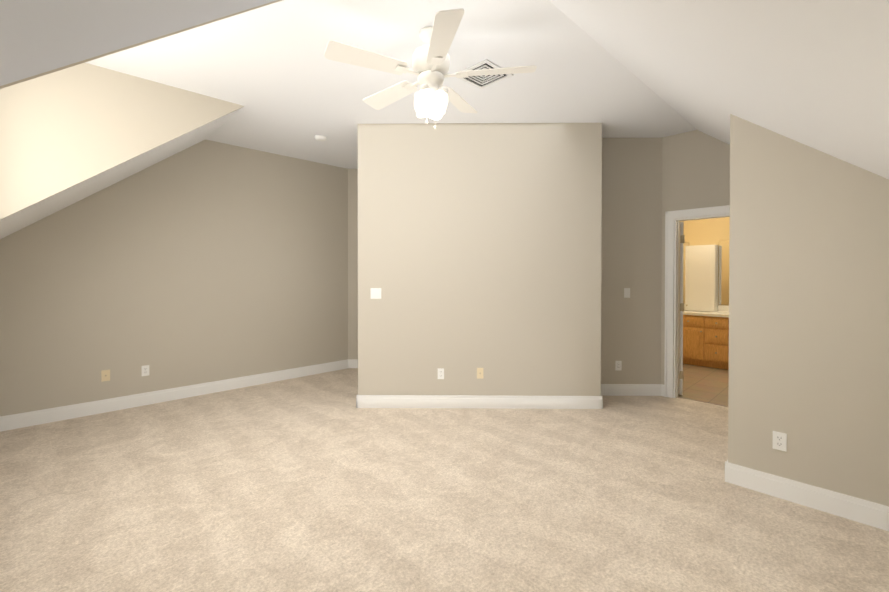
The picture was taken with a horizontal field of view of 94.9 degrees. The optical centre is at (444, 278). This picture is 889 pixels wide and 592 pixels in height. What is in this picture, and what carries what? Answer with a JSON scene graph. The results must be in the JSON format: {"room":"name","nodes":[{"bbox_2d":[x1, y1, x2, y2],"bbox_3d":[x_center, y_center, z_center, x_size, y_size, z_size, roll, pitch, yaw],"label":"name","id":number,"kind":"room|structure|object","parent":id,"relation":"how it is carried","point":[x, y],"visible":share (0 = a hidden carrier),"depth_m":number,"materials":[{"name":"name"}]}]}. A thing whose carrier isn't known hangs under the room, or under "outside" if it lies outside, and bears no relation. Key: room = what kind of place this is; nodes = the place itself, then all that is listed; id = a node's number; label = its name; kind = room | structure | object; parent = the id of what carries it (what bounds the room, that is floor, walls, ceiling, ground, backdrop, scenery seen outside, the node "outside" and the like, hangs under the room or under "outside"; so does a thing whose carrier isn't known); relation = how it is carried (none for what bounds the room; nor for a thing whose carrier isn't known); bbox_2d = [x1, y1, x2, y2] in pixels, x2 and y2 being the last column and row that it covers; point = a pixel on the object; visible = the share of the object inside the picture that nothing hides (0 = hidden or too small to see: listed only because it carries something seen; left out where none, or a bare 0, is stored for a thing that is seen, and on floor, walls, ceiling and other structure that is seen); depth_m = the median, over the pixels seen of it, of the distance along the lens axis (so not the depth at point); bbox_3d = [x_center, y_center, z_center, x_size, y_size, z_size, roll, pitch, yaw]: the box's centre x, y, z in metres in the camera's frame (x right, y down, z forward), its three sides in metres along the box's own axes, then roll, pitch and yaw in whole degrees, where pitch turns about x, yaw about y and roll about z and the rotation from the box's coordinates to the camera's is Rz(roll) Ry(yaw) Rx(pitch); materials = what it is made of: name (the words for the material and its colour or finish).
{"room":"empty attic bedroom","nodes":[
{"label":"empty attic bedroom","id":0,"kind":"room"},
{"bbox_2d":[0,107,242,238],"bbox_3d":[-3.082,-0.971,3.813,1.816,1.447,1.429,-1,1,-44],"label":"ceiling","id":1,"kind":"structure","parent":0,"point":[29,215],"depth_m":3.69,"materials":[{"name":"white paint"}]},
{"bbox_2d":[0,63,243,219],"bbox_3d":[-2.576,-0.946,3.294,1.816,1.407,0.020,-1,1,-44],"label":"wall","id":2,"kind":"structure","parent":0,"point":[64,129],"depth_m":3.10,"materials":[{"name":"beige paint"}]},
{"bbox_2d":[0,0,275,85],"bbox_3d":[-0.039,-0.941,0.694,1.816,1.447,2.084,-1,1,-44],"label":"ceiling","id":3,"kind":"structure","parent":0,"point":[37,37],"depth_m":1.04,"materials":[{"name":"white paint"}]},
{"bbox_2d":[0,0,281,88],"bbox_3d":[-0.774,-0.928,1.448,1.816,1.407,0.020,-1,1,-44],"label":"wall","id":4,"kind":"structure","parent":0,"point":[86,60],"depth_m":1.25,"materials":[{"name":"beige paint"}]},
{"bbox_2d":[0,140,347,415],"bbox_3d":[-2.854,-0.140,4.973,3.750,3.050,0.100,-1,1,-44],"label":"wall","id":5,"kind":"structure","parent":0,"point":[204,261],"depth_m":4.71,"materials":[{"name":"beige paint"}]},
{"bbox_2d":[101,370,109,381],"bbox_3d":[-3.526,1.010,4.248,0.070,0.114,0.014,-1,1,-44],"label":"outlet","id":6,"kind":"object","parent":5,"relation":"attached to","point":[105,375],"visible":1,"depth_m":4.25,"materials":[{"name":"beige plastic"}]},
{"bbox_2d":[141,365,148,375],"bbox_3d":[-3.287,1.012,4.486,0.070,0.114,0.007,-1,1,-44],"label":"electrical outlet","id":7,"kind":"object","parent":5,"relation":"attached to","point":[145,370],"visible":1,"depth_m":4.48,"materials":[{"name":"white plastic"}]},
{"bbox_2d":[0,359,347,431],"bbox_3d":[-2.813,1.318,4.945,3.750,0.135,0.016,-1,1,-44],"label":"baseboard","id":8,"kind":"structure","parent":5,"relation":"attached to","point":[27,419],"depth_m":4.52,"materials":[{"name":"white wood"}]},
{"bbox_2d":[348,169,357,358],"bbox_3d":[-1.192,-0.153,6.292,0.567,3.050,0.100,0,1,1],"label":"wall","id":9,"kind":"structure","parent":0,"point":[352,263],"depth_m":6.24,"materials":[{"name":"beige paint"}]},
{"bbox_2d":[348,359,357,367],"bbox_3d":[-1.193,1.305,6.248,0.567,0.135,0.016,0,1,1],"label":"baseboard","id":10,"kind":"structure","parent":9,"relation":"attached to","point":[352,363],"depth_m":6.24,"materials":[{"name":"white"}]},
{"bbox_2d":[85,0,696,168],"bbox_3d":[0.695,-1.716,5.035,9.540,0.100,7.885,-1,1,-44],"label":"ceiling","id":11,"kind":"structure","parent":0,"point":[282,79],"depth_m":3.26,"materials":[{"name":"white paint"}]},
{"bbox_2d":[315,135,326,140],"bbox_3d":[-1.452,-1.642,4.784,0.136,0.042,0.136,-1,1,-44],"label":"smoke detector","id":12,"kind":"object","parent":11,"relation":"attached to","point":[320,138],"visible":1,"depth_m":4.74,"materials":[{"name":"white plastic"}]},
{"bbox_2d":[324,8,536,128],"bbox_3d":[-0.126,-1.322,2.762,1.344,0.642,1.295,-1,1,-44],"label":"ceiling fan","id":13,"kind":"object","parent":11,"relation":"hanging from","point":[430,70],"visible":1,"depth_m":2.64,"materials":[{"name":"white"}]},
{"bbox_2d":[459,59,512,88],"bbox_3d":[0.316,-1.643,3.296,0.340,0.012,0.340,-1,1,-44],"label":"ceiling vent","id":14,"kind":"object","parent":11,"relation":"in","point":[482,81],"visible":0.65,"depth_m":3.32,"materials":[{"name":"white metal"}]},
{"bbox_2d":[0,368,888,591],"bbox_3d":[0.695,1.434,5.066,9.540,0.100,7.885,-1,1,-44],"label":"floor carpet","id":15,"kind":"object","parent":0,"point":[320,482],"depth_m":2.53,"materials":[{"name":"beige carpet"}]},
{"bbox_2d":[357,123,601,395],"bbox_3d":[0.217,-0.144,5.346,2.984,3.050,3.452,-1,1,-44],"label":"wall bump-out","id":16,"kind":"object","parent":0,"point":[479,245],"visible":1,"depth_m":4.37,"materials":[{"name":"beige paint"}]},
{"bbox_2d":[371,288,380,298],"bbox_3d":[-0.737,0.159,4.381,0.116,0.114,0.013,0,1,1],"label":"light switch","id":17,"kind":"object","parent":16,"relation":"attached to","point":[375,293],"visible":1,"depth_m":4.38,"materials":[{"name":"white plastic"}]},
{"bbox_2d":[438,368,443,378],"bbox_3d":[-0.040,1.023,4.384,0.070,0.114,0.007,0,1,1],"label":"electrical outlet","id":18,"kind":"object","parent":16,"relation":"attached to","point":[440,373],"visible":1,"depth_m":4.38,"materials":[{"name":"white plastic"}]},
{"bbox_2d":[356,395,602,408],"bbox_3d":[0.371,1.323,4.378,2.639,0.135,0.016,0,1,1],"label":"baseboard","id":19,"kind":"structure","parent":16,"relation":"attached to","point":[478,401],"depth_m":4.37,"materials":[{"name":"white wood"}]},
{"bbox_2d":[477,368,482,378],"bbox_3d":[0.382,1.015,4.380,0.053,0.114,0.053,-1,1,-44],"label":"outlet","id":20,"kind":"object","parent":16,"relation":"attached to","point":[479,373],"visible":1,"depth_m":4.38,"materials":[{"name":"beige plastic"}]},
{"bbox_2d":[601,138,661,383],"bbox_3d":[2.125,-0.139,4.882,0.889,3.050,0.100,0,1,1],"label":"wall","id":21,"kind":"structure","parent":0,"point":[631,243],"depth_m":4.83,"materials":[{"name":"beige paint"}]},
{"bbox_2d":[615,361,621,369],"bbox_3d":[2.064,1.032,4.840,0.070,0.114,0.007,0,1,1],"label":"electrical outlet","id":22,"kind":"object","parent":21,"relation":"attached to","point":[618,365],"visible":1,"depth_m":4.84,"materials":[{"name":"white plastic"}]},
{"bbox_2d":[624,288,629,297],"bbox_3d":[2.162,0.168,4.831,0.053,0.114,0.053,-1,1,-44],"label":"light switch","id":23,"kind":"object","parent":21,"relation":"attached to","point":[626,292],"visible":1,"depth_m":4.83,"materials":[{"name":"white plastic"}]},
{"bbox_2d":[601,384,660,395],"bbox_3d":[2.125,1.319,4.838,0.889,0.135,0.016,0,1,1],"label":"baseboard","id":24,"kind":"structure","parent":21,"relation":"attached to","point":[630,389],"depth_m":4.83,"materials":[{"name":"white wood"}]},
{"bbox_2d":[661,130,729,384],"bbox_3d":[2.882,-0.137,4.591,0.120,3.050,1.014,-1,1,-44],"label":"wall","id":25,"kind":"structure","parent":0,"point":[702,169],"depth_m":4.60,"materials":[{"name":"beige paint"}]},
{"bbox_2d":[661,384,663,395],"bbox_3d":[2.578,1.319,4.820,0.016,0.135,0.042,-1,1,-44],"label":"baseboard","id":26,"kind":"structure","parent":25,"relation":"attached to","point":[662,389],"depth_m":4.82,"materials":[{"name":"white wood"}]},
{"bbox_2d":[678,221,684,394],"bbox_3d":[2.921,0.348,5.147,0.676,2.046,0.359,-1,1,-44],"label":"bathroom door","id":27,"kind":"structure","parent":25,"relation":"in","point":[681,311],"depth_m":4.81,"materials":[{"name":"white wood"}]},
{"bbox_2d":[664,205,729,397],"bbox_3d":[2.971,0.304,4.505,0.172,2.170,0.940,-1,1,-44],"label":"door frame","id":28,"kind":"structure","parent":25,"relation":"attached to","point":[670,216],"depth_m":4.74,"materials":[{"name":"white wood"}]},
{"bbox_2d":[678,364,728,406],"bbox_3d":[3.939,1.378,5.330,2.525,0.006,3.135,-1,1,-44],"label":"floor","id":29,"kind":"structure","parent":0,"point":[709,385],"depth_m":5.30,"materials":[{"name":"beige tile"}]},
{"bbox_2d":[683,313,728,369],"bbox_3d":[4.367,0.969,6.254,0.610,0.792,2.396,-1,1,-44],"label":"bathroom vanity","id":30,"kind":"object","parent":29,"relation":"on","point":[705,329],"depth_m":6.26,"materials":[{"name":"brown wood"}]},
{"bbox_2d":[683,309,728,316],"bbox_3d":[4.379,0.553,6.255,0.586,0.040,2.406,-1,1,-44],"label":"countertop","id":31,"kind":"structure","parent":30,"relation":"on","point":[706,312],"depth_m":6.40,"materials":[{"name":"beige stone"}]},
{"bbox_2d":[679,217,729,305],"bbox_3d":[4.844,-0.153,6.268,0.100,3.050,3.235,-1,1,-44],"label":"wall","id":32,"kind":"structure","parent":0,"point":[713,231],"depth_m":6.72,"materials":[{"name":"beige"}]},
{"bbox_2d":[683,242,688,302],"bbox_3d":[3.960,-0.101,7.093,0.005,1.030,0.512,-1,1,-44],"label":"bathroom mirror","id":33,"kind":"object","parent":32,"relation":"attached to","point":[687,243],"depth_m":6.96,"materials":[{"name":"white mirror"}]},
{"bbox_2d":[684,305,728,312],"bbox_3d":[4.578,0.481,6.455,0.020,0.100,2.396,-1,1,-44],"label":"backsplash","id":34,"kind":"structure","parent":32,"relation":"attached to","point":[718,308],"depth_m":6.56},
{"bbox_2d":[718,240,728,304],"bbox_3d":[4.911,-0.091,6.118,0.005,1.030,1.356,-1,1,-44],"label":"bathroom mirror","id":35,"kind":"object","parent":32,"relation":"attached to","point":[723,298],"depth_m":6.55,"materials":[{"name":"white mirror"}]},
{"bbox_2d":[549,0,888,178],"bbox_3d":[2.712,-0.965,3.189,9.240,1.447,1.816,-1,1,-44],"label":"ceiling","id":36,"kind":"structure","parent":0,"point":[814,74],"depth_m":1.70,"materials":[{"name":"white paint"}]},
{"bbox_2d":[728,114,888,505],"bbox_3d":[2.689,-0.118,2.713,0.900,3.050,1.155,-1,1,-44],"label":"wall","id":37,"kind":"structure","parent":0,"point":[809,305],"depth_m":2.52,"materials":[{"name":"beige paint"}]},
{"bbox_2d":[772,431,786,451],"bbox_3d":[2.154,1.044,2.623,0.007,0.114,0.070,-1,1,-44],"label":"outlet","id":38,"kind":"object","parent":37,"relation":"attached to","point":[779,440],"visible":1,"depth_m":2.62,"materials":[{"name":"white plastic"}]},
{"bbox_2d":[725,461,888,530],"bbox_3d":[2.355,1.342,2.413,0.016,0.135,1.171,-1,1,-44],"label":"baseboard","id":39,"kind":"structure","parent":37,"relation":"attached to","point":[867,512],"depth_m":2.51,"materials":[{"name":"white wood"}]}
]}

